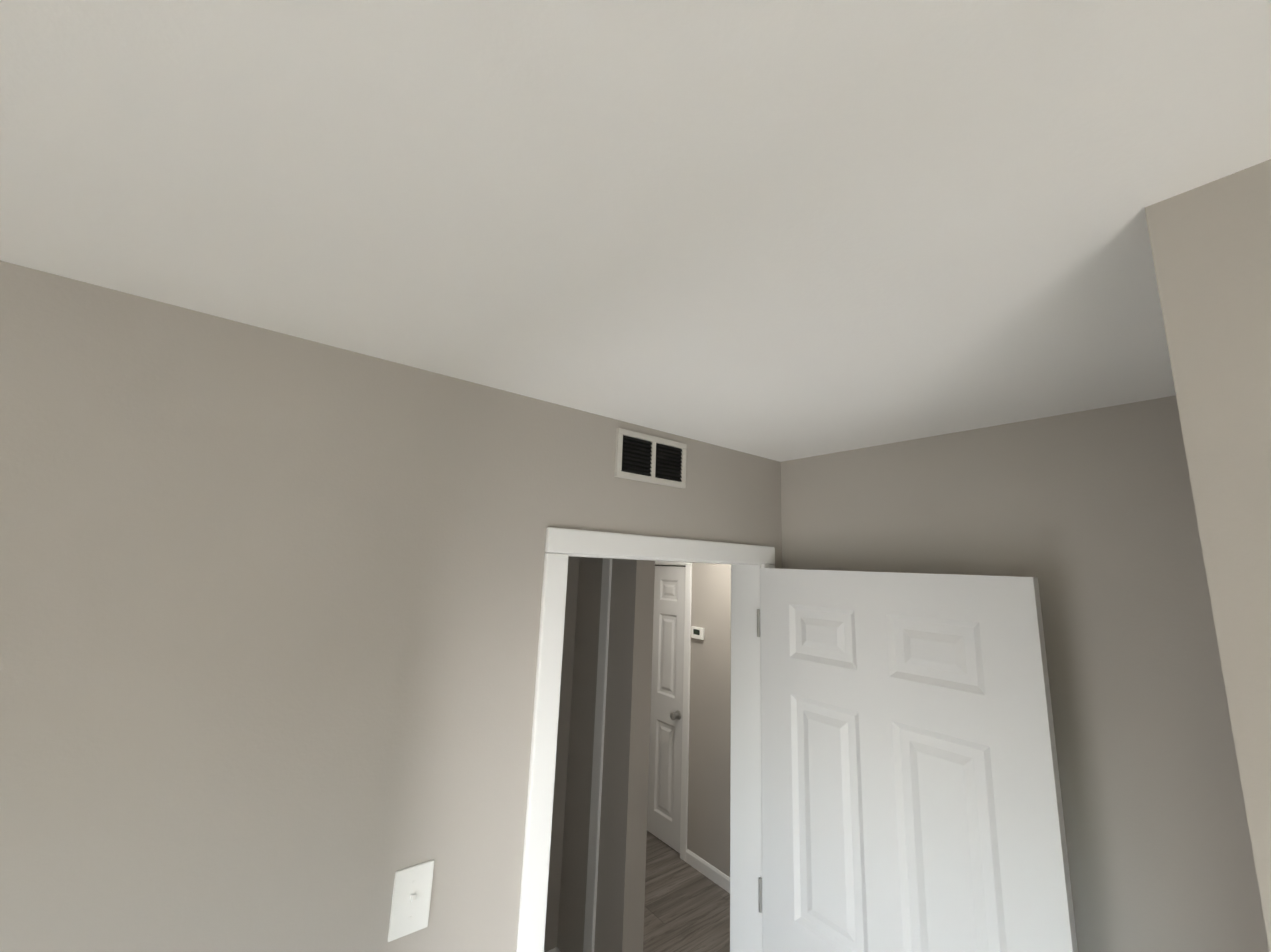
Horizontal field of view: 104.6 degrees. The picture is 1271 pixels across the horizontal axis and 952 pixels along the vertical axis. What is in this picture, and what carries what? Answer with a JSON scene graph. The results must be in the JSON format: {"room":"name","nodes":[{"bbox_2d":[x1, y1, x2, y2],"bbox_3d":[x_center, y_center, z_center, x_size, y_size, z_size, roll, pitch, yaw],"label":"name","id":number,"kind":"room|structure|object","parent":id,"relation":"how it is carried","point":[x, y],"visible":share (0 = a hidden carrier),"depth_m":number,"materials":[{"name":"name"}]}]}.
{"room":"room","nodes":[
{"label":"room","id":0,"kind":"room"},
{"bbox_2d":[0,261,783,951],"bbox_3d":[-0.910,0.908,0.636,3.720,2.440,0.120,10,-13,-37],"label":"wall","id":1,"kind":"structure","parent":0,"point":[270,606],"depth_m":0.86,"materials":[{"name":"beige paint"}]},
{"bbox_2d":[388,860,433,941],"bbox_3d":[-0.428,0.815,0.941,0.072,0.116,0.016,10,-13,-37],"label":"light switch","id":2,"kind":"object","parent":1,"relation":"attached to","point":[411,899],"visible":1,"depth_m":0.94,"materials":[{"name":"white plastic"}]},
{"bbox_2d":[516,527,774,951],"bbox_3d":[0.054,1.239,1.342,0.898,2.119,0.152,10,-13,-37],"label":"door frame","id":3,"kind":"structure","parent":1,"relation":"attached to","point":[745,561],"depth_m":1.33,"materials":[{"name":"white wood"}]},
{"bbox_2d":[757,568,1077,951],"bbox_3d":[0.634,1.276,1.230,0.175,2.035,0.766,10,-13,-37],"label":"bedroom door","id":4,"kind":"structure","parent":3,"relation":"attached to","point":[911,792],"depth_m":1.25,"materials":[{"name":"white paint"}]},
{"bbox_2d":[614,428,686,488],"bbox_3d":[0.051,-0.049,1.452,0.264,0.140,0.012,10,-13,-37],"label":"air vent","id":5,"kind":"object","parent":1,"relation":"in","point":[642,457],"visible":1,"depth_m":1.44,"materials":[{"name":"white metal"}]},
{"bbox_2d":[544,557,579,951],"bbox_3d":[-1.097,1.201,2.269,1.980,2.440,0.150,10,-13,-37],"label":"wall","id":6,"kind":"structure","parent":0,"point":[569,640],"depth_m":2.68,"materials":[{"name":"beige paint"}]},
{"bbox_2d":[547,947,560,951],"bbox_3d":[-1.095,2.352,2.003,1.750,0.082,0.013,10,-13,-37],"label":"baseboard","id":7,"kind":"structure","parent":6,"relation":"attached to","point":[555,949],"depth_m":2.52,"materials":[{"name":"white wood"}]},
{"bbox_2d":[0,0,1270,461],"bbox_3d":[-0.141,-0.302,0.918,4.930,0.100,6.550,10,-13,-37],"label":"ceiling","id":8,"kind":"structure","parent":0,"point":[782,230],"depth_m":0.53,"materials":[{"name":"white paint"}]},
{"bbox_2d":[643,831,729,951],"bbox_3d":[-0.239,2.194,0.460,4.930,0.100,6.550,10,-13,-37],"label":"floor","id":9,"kind":"structure","parent":0,"point":[686,907],"depth_m":2.99,"materials":[{"name":"wood"}]},
{"bbox_2d":[660,563,730,876],"bbox_3d":[0.620,1.504,3.552,0.170,2.440,2.940,10,-13,-37],"label":"wall","id":10,"kind":"structure","parent":0,"point":[708,834],"depth_m":3.48,"materials":[{"name":"beige paint"}]},
{"bbox_2d":[647,566,685,852],"bbox_3d":[0.136,1.762,3.983,0.105,2.035,0.728,10,-13,-37],"label":"hall door","id":11,"kind":"structure","parent":10,"relation":"in","point":[664,782],"depth_m":3.86,"materials":[{"name":"white paint"}]},
{"bbox_2d":[691,626,703,639],"bbox_3d":[0.465,1.174,3.672,0.024,0.084,0.120,10,-13,-37],"label":"thermostat","id":12,"kind":"object","parent":10,"relation":"attached to","point":[697,632],"visible":0.96,"depth_m":3.66,"materials":[{"name":"white plastic"}]},
{"bbox_2d":[686,849,729,892],"bbox_3d":[0.846,2.583,2.846,0.013,0.082,1.581,10,-13,-37],"label":"baseboard","id":13,"kind":"structure","parent":10,"relation":"attached to","point":[709,871],"depth_m":3.29,"materials":[{"name":"white wood"}]},
{"bbox_2d":[556,404,1203,951],"bbox_3d":[0.720,1.122,1.453,0.130,2.440,6.430,10,-13,-37],"label":"wall","id":14,"kind":"structure","parent":0,"point":[1052,499],"depth_m":1.23,"materials":[{"name":"beige paint"}]},
{"bbox_2d":[1124,401,1231,951],"bbox_3d":[0.914,0.963,0.548,0.690,2.440,0.180,10,-13,-37],"label":"wall","id":15,"kind":"structure","parent":0,"point":[1185,741],"depth_m":1.00,"materials":[{"name":"beige paint"}]},
{"bbox_2d":[1144,159,1270,951],"bbox_3d":[1.303,0.768,-0.596,0.120,2.440,2.430,10,-13,-37],"label":"wall","id":16,"kind":"structure","parent":0,"point":[1210,242],"depth_m":0.48,"materials":[{"name":"beige paint"}]}
]}

